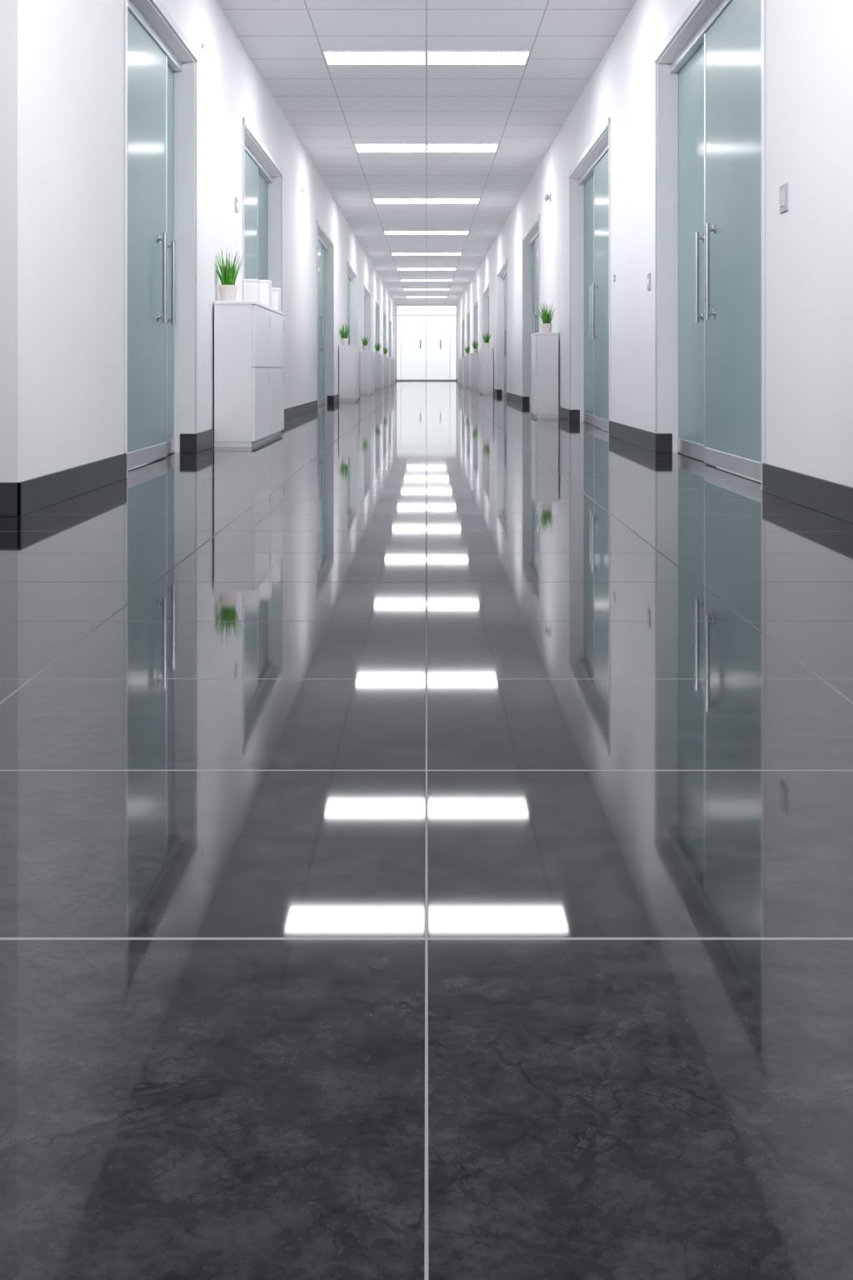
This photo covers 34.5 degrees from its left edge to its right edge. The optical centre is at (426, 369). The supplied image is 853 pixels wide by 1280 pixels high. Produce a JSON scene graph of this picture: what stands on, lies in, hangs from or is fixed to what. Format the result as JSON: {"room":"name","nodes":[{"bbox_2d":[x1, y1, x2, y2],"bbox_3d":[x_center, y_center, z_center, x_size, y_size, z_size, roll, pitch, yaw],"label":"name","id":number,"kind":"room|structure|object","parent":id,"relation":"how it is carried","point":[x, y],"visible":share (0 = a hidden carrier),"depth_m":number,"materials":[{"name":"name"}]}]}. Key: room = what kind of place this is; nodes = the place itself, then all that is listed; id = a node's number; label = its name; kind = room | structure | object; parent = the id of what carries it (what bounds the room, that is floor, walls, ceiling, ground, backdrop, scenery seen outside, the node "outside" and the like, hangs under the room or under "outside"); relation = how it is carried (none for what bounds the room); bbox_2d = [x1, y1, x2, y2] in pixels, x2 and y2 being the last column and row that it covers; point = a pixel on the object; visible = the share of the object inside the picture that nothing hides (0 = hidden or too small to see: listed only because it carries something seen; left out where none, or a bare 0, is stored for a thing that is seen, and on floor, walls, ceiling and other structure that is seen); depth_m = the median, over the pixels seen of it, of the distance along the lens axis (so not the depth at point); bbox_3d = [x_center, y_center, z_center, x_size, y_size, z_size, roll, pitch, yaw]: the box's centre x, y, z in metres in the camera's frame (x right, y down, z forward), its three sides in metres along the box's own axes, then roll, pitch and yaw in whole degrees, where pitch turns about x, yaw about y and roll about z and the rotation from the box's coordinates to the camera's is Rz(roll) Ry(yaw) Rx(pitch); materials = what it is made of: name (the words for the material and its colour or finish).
{"room":"office corridor","nodes":[
{"label":"office corridor","id":0,"kind":"room"},
{"bbox_2d":[0,0,395,482],"bbox_3d":[-2.975,-1.214,32.770,3.250,3.393,56.460,0,0,0],"label":"wall","id":1,"kind":"structure","parent":0,"point":[62,62],"depth_m":5.60,"materials":[{"name":"white paint"}]},
{"bbox_2d":[124,0,198,477],"bbox_3d":[-1.428,-0.685,7.095,0.184,2.336,1.914,0,0,0],"label":"door","id":2,"kind":"structure","parent":1,"relation":"in","point":[161,62],"depth_m":7.35,"materials":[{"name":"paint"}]},
{"bbox_2d":[0,378,396,516],"bbox_3d":[-2.969,0.427,32.764,3.262,0.112,56.472,0,0,0],"label":"baseboard","id":3,"kind":"structure","parent":1,"relation":"attached to","point":[21,498],"depth_m":5.26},
{"bbox_2d":[235,196,238,213],"bbox_3d":[-1.344,-1.167,9.730,0.014,0.100,0.120,0,0,0],"label":"thermostat","id":4,"kind":"object","parent":1,"relation":"attached to","point":[236,198],"visible":1,"depth_m":9.70,"materials":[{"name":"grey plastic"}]},
{"bbox_2d":[242,117,283,368],"bbox_3d":[-1.428,-0.685,11.450,0.184,2.336,2.724,0,0,0],"label":"door","id":5,"kind":"structure","parent":1,"relation":"in","point":[262,176],"depth_m":11.95,"materials":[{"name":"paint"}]},
{"bbox_2d":[316,219,334,405],"bbox_3d":[-1.428,-0.685,18.400,0.184,2.336,3.024,0,0,0],"label":"door","id":6,"kind":"structure","parent":1,"relation":"in","point":[325,244],"depth_m":19.67,"materials":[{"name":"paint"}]},
{"bbox_2d":[347,260,357,344],"bbox_3d":[-1.428,-0.685,24.950,0.184,2.336,3.124,0,0,0],"label":"door","id":7,"kind":"structure","parent":1,"relation":"in","point":[352,274],"depth_m":26.47,"materials":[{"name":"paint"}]},
{"bbox_2d":[364,284,370,349],"bbox_3d":[-1.428,-0.685,31.250,0.184,2.336,3.124,0,0,0],"label":"door","id":8,"kind":"structure","parent":1,"relation":"in","point":[367,292],"depth_m":32.77,"materials":[{"name":"paint"}]},
{"bbox_2d":[375,300,379,354],"bbox_3d":[-1.428,-0.685,37.750,0.184,2.336,3.124,0,0,0],"label":"door","id":9,"kind":"structure","parent":1,"relation":"in","point":[377,304],"depth_m":39.27,"materials":[{"name":"paint"}]},
{"bbox_2d":[383,310,386,354],"bbox_3d":[-1.428,-0.685,44.250,0.184,2.336,3.124,0,0,0],"label":"door","id":10,"kind":"structure","parent":1,"relation":"in","point":[384,312],"depth_m":45.77,"materials":[{"name":"paint"}]},
{"bbox_2d":[389,318,391,359],"bbox_3d":[-1.428,-0.685,50.750,0.184,2.336,3.124,0,0,0],"label":"door","id":11,"kind":"structure","parent":1,"relation":"in","point":[390,321],"depth_m":52.27,"materials":[{"name":"paint"}]},
{"bbox_2d":[0,380,852,1279],"bbox_3d":[-1.475,0.533,29.650,6.250,0.100,63.300,0,0,0],"label":"floor","id":12,"kind":"structure","parent":0,"point":[426,807],"depth_m":1.35,"materials":[{"name":"tile"}]},
{"bbox_2d":[214,300,284,446],"bbox_3d":[-1.206,0.024,9.545,0.261,0.918,1.810,0,0,0],"label":"storage cabinet","id":13,"kind":"object","parent":12,"relation":"on","point":[249,335],"visible":1,"depth_m":8.65,"materials":[{"name":"white laminate"}]},
{"bbox_2d":[215,248,244,300],"bbox_3d":[-1.268,-0.614,8.834,0.222,0.357,0.216,0,0,0],"label":"potted plant","id":14,"kind":"object","parent":13,"relation":"on","point":[227,290],"visible":0.91,"depth_m":8.79,"materials":[{"name":"green plant"}]},
{"bbox_2d":[243,279,259,302],"bbox_3d":[-1.160,-0.517,9.120,0.094,0.165,0.130,0,0,0],"label":"box","id":15,"kind":"object","parent":13,"relation":"on","point":[251,287],"visible":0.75,"depth_m":9.05,"materials":[{"name":"laminate"}]},
{"bbox_2d":[259,280,271,307],"bbox_3d":[-1.138,-0.530,9.620,0.090,0.190,0.180,0,0,0],"label":"box","id":16,"kind":"object","parent":13,"relation":"on","point":[265,285],"visible":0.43,"depth_m":9.53,"materials":[{"name":"cardboard"}]},
{"bbox_2d":[271,287,280,310],"bbox_3d":[-1.125,-0.517,10.120,0.090,0.165,0.180,0,0,0],"label":"box","id":17,"kind":"object","parent":13,"relation":"on","point":[276,292],"visible":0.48,"depth_m":10.03,"materials":[{"name":"cardboard"}]},
{"bbox_2d":[339,345,359,401],"bbox_3d":[-1.204,0.051,21.550,0.265,0.865,1.100,0,0,0],"label":"storage cabinet","id":18,"kind":"object","parent":12,"relation":"on","point":[349,355],"visible":1,"depth_m":21.01,"materials":[{"name":"white laminate"}]},
{"bbox_2d":[339,321,349,344],"bbox_3d":[-1.279,-0.561,21.247,0.216,0.357,0.222,0,0,-36],"label":"potted plant","id":19,"kind":"object","parent":18,"relation":"on","point":[344,340],"visible":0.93,"depth_m":21.21,"materials":[{"name":"green plant"}]},
{"bbox_2d":[360,350,374,394],"bbox_3d":[-1.216,0.043,28.450,0.239,0.880,1.700,0,0,0],"label":"storage cabinet","id":20,"kind":"object","parent":12,"relation":"on","point":[367,357],"visible":1,"depth_m":27.61,"materials":[{"name":"white laminate"}]},
{"bbox_2d":[360,337,368,349],"bbox_3d":[-1.253,-0.558,27.887,0.200,0.322,0.194,0,0,-9],"label":"potted plant","id":21,"kind":"object","parent":20,"relation":"on","point":[365,343],"visible":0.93,"depth_m":27.86,"materials":[{"name":"green plant"}]},
{"bbox_2d":[375,355,384,389],"bbox_3d":[-1.216,0.053,34.850,0.239,0.860,1.700,0,0,0],"label":"storage cabinet","id":22,"kind":"object","parent":12,"relation":"on","point":[379,359],"visible":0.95,"depth_m":34.01,"materials":[{"name":"white laminate"}]},
{"bbox_2d":[374,341,381,354],"bbox_3d":[-1.210,-0.547,34.291,0.205,0.339,0.211,0,0,18],"label":"potted plant","id":23,"kind":"object","parent":22,"relation":"on","point":[377,348],"visible":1,"depth_m":34.27,"materials":[{"name":"green plant"}]},
{"bbox_2d":[384,357,390,386],"bbox_3d":[-1.216,0.053,41.150,0.239,0.860,1.700,0,0,0],"label":"storage cabinet","id":24,"kind":"object","parent":12,"relation":"on","point":[387,360],"visible":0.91,"depth_m":40.31,"materials":[{"name":"white laminate"}]},
{"bbox_2d":[382,345,387,357],"bbox_3d":[-1.207,-0.547,40.605,0.211,0.339,0.205,0,0,45],"label":"potted plant","id":25,"kind":"object","parent":24,"relation":"on","point":[385,351],"visible":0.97,"depth_m":40.56,"materials":[{"name":"green plant"}]},
{"bbox_2d":[390,359,395,384],"bbox_3d":[-1.216,0.053,47.800,0.239,0.860,1.600,0,0,0],"label":"storage cabinet","id":26,"kind":"object","parent":12,"relation":"on","point":[392,361],"visible":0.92,"depth_m":47.01,"materials":[{"name":"white laminate"}]},
{"bbox_2d":[457,358,462,384],"bbox_3d":[1.216,0.043,47.750,0.239,0.880,1.500,0,0,0],"label":"storage cabinet","id":27,"kind":"object","parent":12,"relation":"on","point":[460,360],"visible":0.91,"depth_m":47.01,"materials":[{"name":"white laminate"}]},
{"bbox_2d":[462,356,469,386],"bbox_3d":[1.216,0.043,41.250,0.239,0.880,1.500,0,0,0],"label":"storage cabinet","id":28,"kind":"object","parent":12,"relation":"on","point":[465,359],"visible":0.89,"depth_m":40.50,"materials":[{"name":"white laminate"}]},
{"bbox_2d":[464,345,469,356],"bbox_3d":[1.208,-0.576,40.792,0.222,0.357,0.216,0,0,36],"label":"potted plant","id":29,"kind":"object","parent":28,"relation":"on","point":[467,350],"visible":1,"depth_m":40.76,"materials":[{"name":"green plant"}]},
{"bbox_2d":[469,353,479,389],"bbox_3d":[1.216,0.033,34.800,0.239,0.900,1.600,0,0,0],"label":"storage cabinet","id":30,"kind":"object","parent":12,"relation":"on","point":[473,357],"visible":0.98,"depth_m":34.01,"materials":[{"name":"white laminate"}]},
{"bbox_2d":[471,339,479,353],"bbox_3d":[1.208,-0.596,34.308,0.216,0.357,0.222,0,0,9],"label":"potted plant","id":31,"kind":"object","parent":30,"relation":"on","point":[475,349],"visible":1,"depth_m":34.27,"materials":[{"name":"green plant"}]},
{"bbox_2d":[479,348,493,394],"bbox_3d":[1.216,0.023,28.250,0.239,0.920,1.500,0,0,0],"label":"storage cabinet","id":32,"kind":"object","parent":12,"relation":"on","point":[486,355],"visible":1,"depth_m":27.51,"materials":[{"name":"white laminate"}]},
{"bbox_2d":[481,330,491,348],"bbox_3d":[1.221,-0.625,27.815,0.233,0.375,0.227,0,0,-18],"label":"potted plant","id":33,"kind":"object","parent":32,"relation":"on","point":[487,344],"visible":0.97,"depth_m":27.77,"materials":[{"name":"green plant"}]},
{"bbox_2d":[530,332,559,417],"bbox_3d":[1.216,0.053,14.200,0.239,0.860,0.600,0,0,0],"label":"storage cabinet","id":34,"kind":"object","parent":12,"relation":"on","point":[544,346],"visible":1,"depth_m":13.90,"materials":[{"name":"white laminate"}]},
{"bbox_2d":[537,301,554,332],"bbox_3d":[1.226,-0.541,14.110,0.199,0.329,0.204,0,0,27],"label":"potted plant","id":35,"kind":"object","parent":34,"relation":"on","point":[547,326],"visible":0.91,"depth_m":14.07,"materials":[{"name":"green plant"}]},
{"bbox_2d":[216,0,636,304],"bbox_3d":[-1.475,-2.637,29.650,6.250,0.752,63.300,0,0,0],"label":"ceiling","id":36,"kind":"structure","parent":0,"point":[330,109],"depth_m":12.28,"materials":[{"name":"tile"}]},
{"bbox_2d":[323,50,425,64],"bbox_3d":[-0.389,-2.384,10.500,0.770,0.010,0.446,0,1,0],"label":"recessed light","id":37,"kind":"object","parent":36,"relation":"in","point":[332,57],"visible":1,"depth_m":10.49,"materials":[{"name":"white plastic"}]},
{"bbox_2d":[355,143,426,152],"bbox_3d":[-0.389,-2.431,15.050,0.770,0.010,0.570,0,1,0],"label":"recessed light","id":38,"kind":"object","parent":36,"relation":"in","point":[361,147],"visible":1,"depth_m":15.03,"materials":[{"name":"white plastic"}]},
{"bbox_2d":[373,198,426,203],"bbox_3d":[-0.389,-2.484,20.200,0.770,0.010,0.570,0,1,0],"label":"recessed light","id":39,"kind":"object","parent":36,"relation":"in","point":[376,200],"visible":1,"depth_m":20.11,"materials":[{"name":"white plastic"}]},
{"bbox_2d":[384,230,426,234],"bbox_3d":[-0.389,-2.538,25.400,0.770,0.010,0.570,0,1,0],"label":"recessed light","id":40,"kind":"object","parent":36,"relation":"in","point":[385,232],"visible":1,"depth_m":25.25,"materials":[{"name":"white plastic"}]},
{"bbox_2d":[391,252,426,254],"bbox_3d":[-0.389,-2.593,30.750,0.770,0.010,0.570,0,1,0],"label":"recessed light","id":41,"kind":"object","parent":36,"relation":"in","point":[392,253],"visible":1,"depth_m":30.62,"materials":[{"name":"white plastic"}]},
{"bbox_2d":[392,253,425,254],"bbox_3d":[-0.389,-2.593,30.750,0.752,0.006,0.554,0,1,0],"label":"diffuser","id":42,"kind":"object","parent":41,"relation":"attached to","point":[392,253],"depth_m":30.74,"materials":[{"name":"white plastic"}]},
{"bbox_2d":[396,268,426,269],"bbox_3d":[-0.389,-2.648,36.100,0.770,0.010,0.570,0,1,0],"label":"recessed light","id":43,"kind":"object","parent":36,"relation":"in","point":[397,268],"visible":1,"depth_m":35.88,"materials":[{"name":"white plastic"}]},
{"bbox_2d":[400,280,426,280],"bbox_3d":[-0.389,-2.704,41.500,0.770,0.010,0.570,0,1,0],"label":"recessed light","id":44,"kind":"object","parent":36,"relation":"in","point":[401,280],"visible":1,"depth_m":41.44,"materials":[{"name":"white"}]},
{"bbox_2d":[404,288,426,289],"bbox_3d":[-0.389,-2.760,47.000,0.770,0.010,0.570,0,1,0],"label":"recessed light","id":45,"kind":"object","parent":36,"relation":"in","point":[404,288],"visible":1,"depth_m":46.94,"materials":[{"name":"white plastic"}]},
{"bbox_2d":[426,288,449,289],"bbox_3d":[0.389,-2.760,47.000,0.770,0.010,0.570,0,1,0],"label":"recessed light","id":46,"kind":"object","parent":36,"relation":"in","point":[427,288],"visible":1,"depth_m":46.94,"materials":[{"name":"white plastic"}]},
{"bbox_2d":[426,280,452,280],"bbox_3d":[0.389,-2.704,41.500,0.770,0.010,0.570,0,1,0],"label":"recessed light","id":47,"kind":"object","parent":36,"relation":"in","point":[427,280],"visible":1,"depth_m":41.44,"materials":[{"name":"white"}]},
{"bbox_2d":[426,268,456,269],"bbox_3d":[0.389,-2.648,36.100,0.770,0.010,0.570,0,1,0],"label":"recessed light","id":48,"kind":"object","parent":36,"relation":"in","point":[427,268],"visible":1,"depth_m":35.88,"materials":[{"name":"white plastic"}]},
{"bbox_2d":[426,252,461,254],"bbox_3d":[0.389,-2.593,30.750,0.770,0.010,0.570,0,1,0],"label":"recessed light","id":49,"kind":"object","parent":36,"relation":"in","point":[427,253],"visible":1,"depth_m":30.62,"materials":[{"name":"white plastic"}]},
{"bbox_2d":[427,253,460,254],"bbox_3d":[0.389,-2.593,30.750,0.752,0.006,0.554,0,1,0],"label":"diffuser","id":50,"kind":"object","parent":49,"relation":"attached to","point":[427,253],"depth_m":30.74,"materials":[{"name":"white plastic"}]},
{"bbox_2d":[426,230,469,234],"bbox_3d":[0.389,-2.538,25.400,0.770,0.010,0.570,0,1,0],"label":"recessed light","id":51,"kind":"object","parent":36,"relation":"in","point":[427,232],"visible":1,"depth_m":25.25,"materials":[{"name":"white plastic"}]},
{"bbox_2d":[426,198,479,203],"bbox_3d":[0.389,-2.484,20.200,0.770,0.010,0.570,0,1,0],"label":"recessed light","id":52,"kind":"object","parent":36,"relation":"in","point":[428,200],"visible":1,"depth_m":20.11,"materials":[{"name":"white plastic"}]},
{"bbox_2d":[426,143,498,152],"bbox_3d":[0.389,-2.431,15.050,0.770,0.010,0.570,0,1,0],"label":"recessed light","id":53,"kind":"object","parent":36,"relation":"in","point":[431,147],"visible":1,"depth_m":15.03,"materials":[{"name":"white plastic"}]},
{"bbox_2d":[427,50,529,64],"bbox_3d":[0.389,-2.384,10.500,0.770,0.010,0.446,0,1,0],"label":"recessed light","id":54,"kind":"object","parent":36,"relation":"in","point":[434,57],"visible":1,"depth_m":10.49,"materials":[{"name":"white plastic"}]},
{"bbox_2d":[395,304,457,378],"bbox_3d":[0.000,-1.214,61.100,2.700,3.393,0.200,0,0,0],"label":"wall","id":55,"kind":"structure","parent":0,"point":[396,304],"depth_m":60.99,"materials":[{"name":"white paint"}]},
{"bbox_2d":[396,305,456,380],"bbox_3d":[0.000,-1.187,61.035,2.660,3.340,0.090,0,0,0],"label":"double door","id":56,"kind":"structure","parent":55,"relation":"in","point":[427,335],"depth_m":61.01,"materials":[{"name":"glass"}]},
{"bbox_2d":[457,0,852,487],"bbox_3d":[1.490,-1.214,29.500,0.280,3.393,63.000,0,0,0],"label":"wall","id":57,"kind":"structure","parent":0,"point":[809,43],"depth_m":5.36,"materials":[{"name":"white paint"}]},
{"bbox_2d":[461,318,464,358],"bbox_3d":[1.428,-0.685,50.600,0.184,2.336,3.224,0,0,0],"label":"door","id":58,"kind":"structure","parent":57,"relation":"in","point":[462,321],"depth_m":52.17,"materials":[{"name":"paint"}]},
{"bbox_2d":[466,310,469,353],"bbox_3d":[1.428,-0.685,44.100,0.184,2.336,3.224,0,0,0],"label":"door","id":59,"kind":"structure","parent":57,"relation":"in","point":[468,312],"depth_m":45.67,"materials":[{"name":"paint"}]},
{"bbox_2d":[473,299,478,353],"bbox_3d":[1.428,-0.685,37.600,0.184,2.336,3.224,0,0,0],"label":"door","id":60,"kind":"structure","parent":57,"relation":"in","point":[476,304],"depth_m":39.17,"materials":[{"name":"paint"}]},
{"bbox_2d":[482,284,489,348],"bbox_3d":[1.428,-0.685,31.100,0.184,2.336,3.224,0,0,0],"label":"door","id":61,"kind":"structure","parent":57,"relation":"in","point":[486,292],"depth_m":32.67,"materials":[{"name":"paint"}]},
{"bbox_2d":[496,259,507,396],"bbox_3d":[1.428,-0.685,24.600,0.184,2.336,3.224,0,0,0],"label":"door","id":62,"kind":"structure","parent":57,"relation":"in","point":[502,275],"depth_m":26.17,"materials":[{"name":"paint"}]},
{"bbox_2d":[522,214,539,404],"bbox_3d":[1.428,-0.685,17.800,0.184,2.336,2.824,0,0,0],"label":"door","id":63,"kind":"structure","parent":57,"relation":"in","point":[531,239],"depth_m":19.17,"materials":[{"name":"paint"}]},
{"bbox_2d":[545,192,550,202],"bbox_3d":[1.319,-1.877,14.938,0.065,0.100,0.124,0,0,0],"label":"security camera","id":64,"kind":"object","parent":57,"relation":"attached to","point":[547,197],"visible":1,"depth_m":14.90,"materials":[{"name":"grey plastic"}]},
{"bbox_2d":[569,117,610,430],"bbox_3d":[1.428,-0.685,11.500,0.184,2.336,2.824,0,0,0],"label":"door","id":65,"kind":"structure","parent":57,"relation":"in","point":[590,177],"depth_m":11.85,"materials":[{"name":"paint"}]},
{"bbox_2d":[647,272,650,289],"bbox_3d":[1.345,-0.534,8.310,0.013,0.100,0.090,0,0,0],"label":"card reader","id":66,"kind":"object","parent":57,"relation":"attached to","point":[648,274],"visible":1,"depth_m":8.28,"materials":[{"name":"grey plastic"}]},
{"bbox_2d":[456,378,852,523],"bbox_3d":[1.387,0.427,29.500,0.097,0.112,63.000,0,0,0],"label":"baseboard","id":67,"kind":"structure","parent":57,"relation":"attached to","point":[832,498],"depth_m":5.15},
{"bbox_2d":[654,0,764,490],"bbox_3d":[1.428,-0.685,6.780,0.184,2.336,2.604,0,0,0],"label":"door","id":68,"kind":"structure","parent":57,"relation":"in","point":[710,67],"depth_m":6.90,"materials":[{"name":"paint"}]},
{"bbox_2d":[780,182,788,213],"bbox_3d":[1.345,-0.647,5.180,0.011,0.104,0.100,0,0,0],"label":"light switch","id":69,"kind":"object","parent":57,"relation":"attached to","point":[783,188],"visible":1,"depth_m":5.16,"materials":[{"name":"grey plastic"}]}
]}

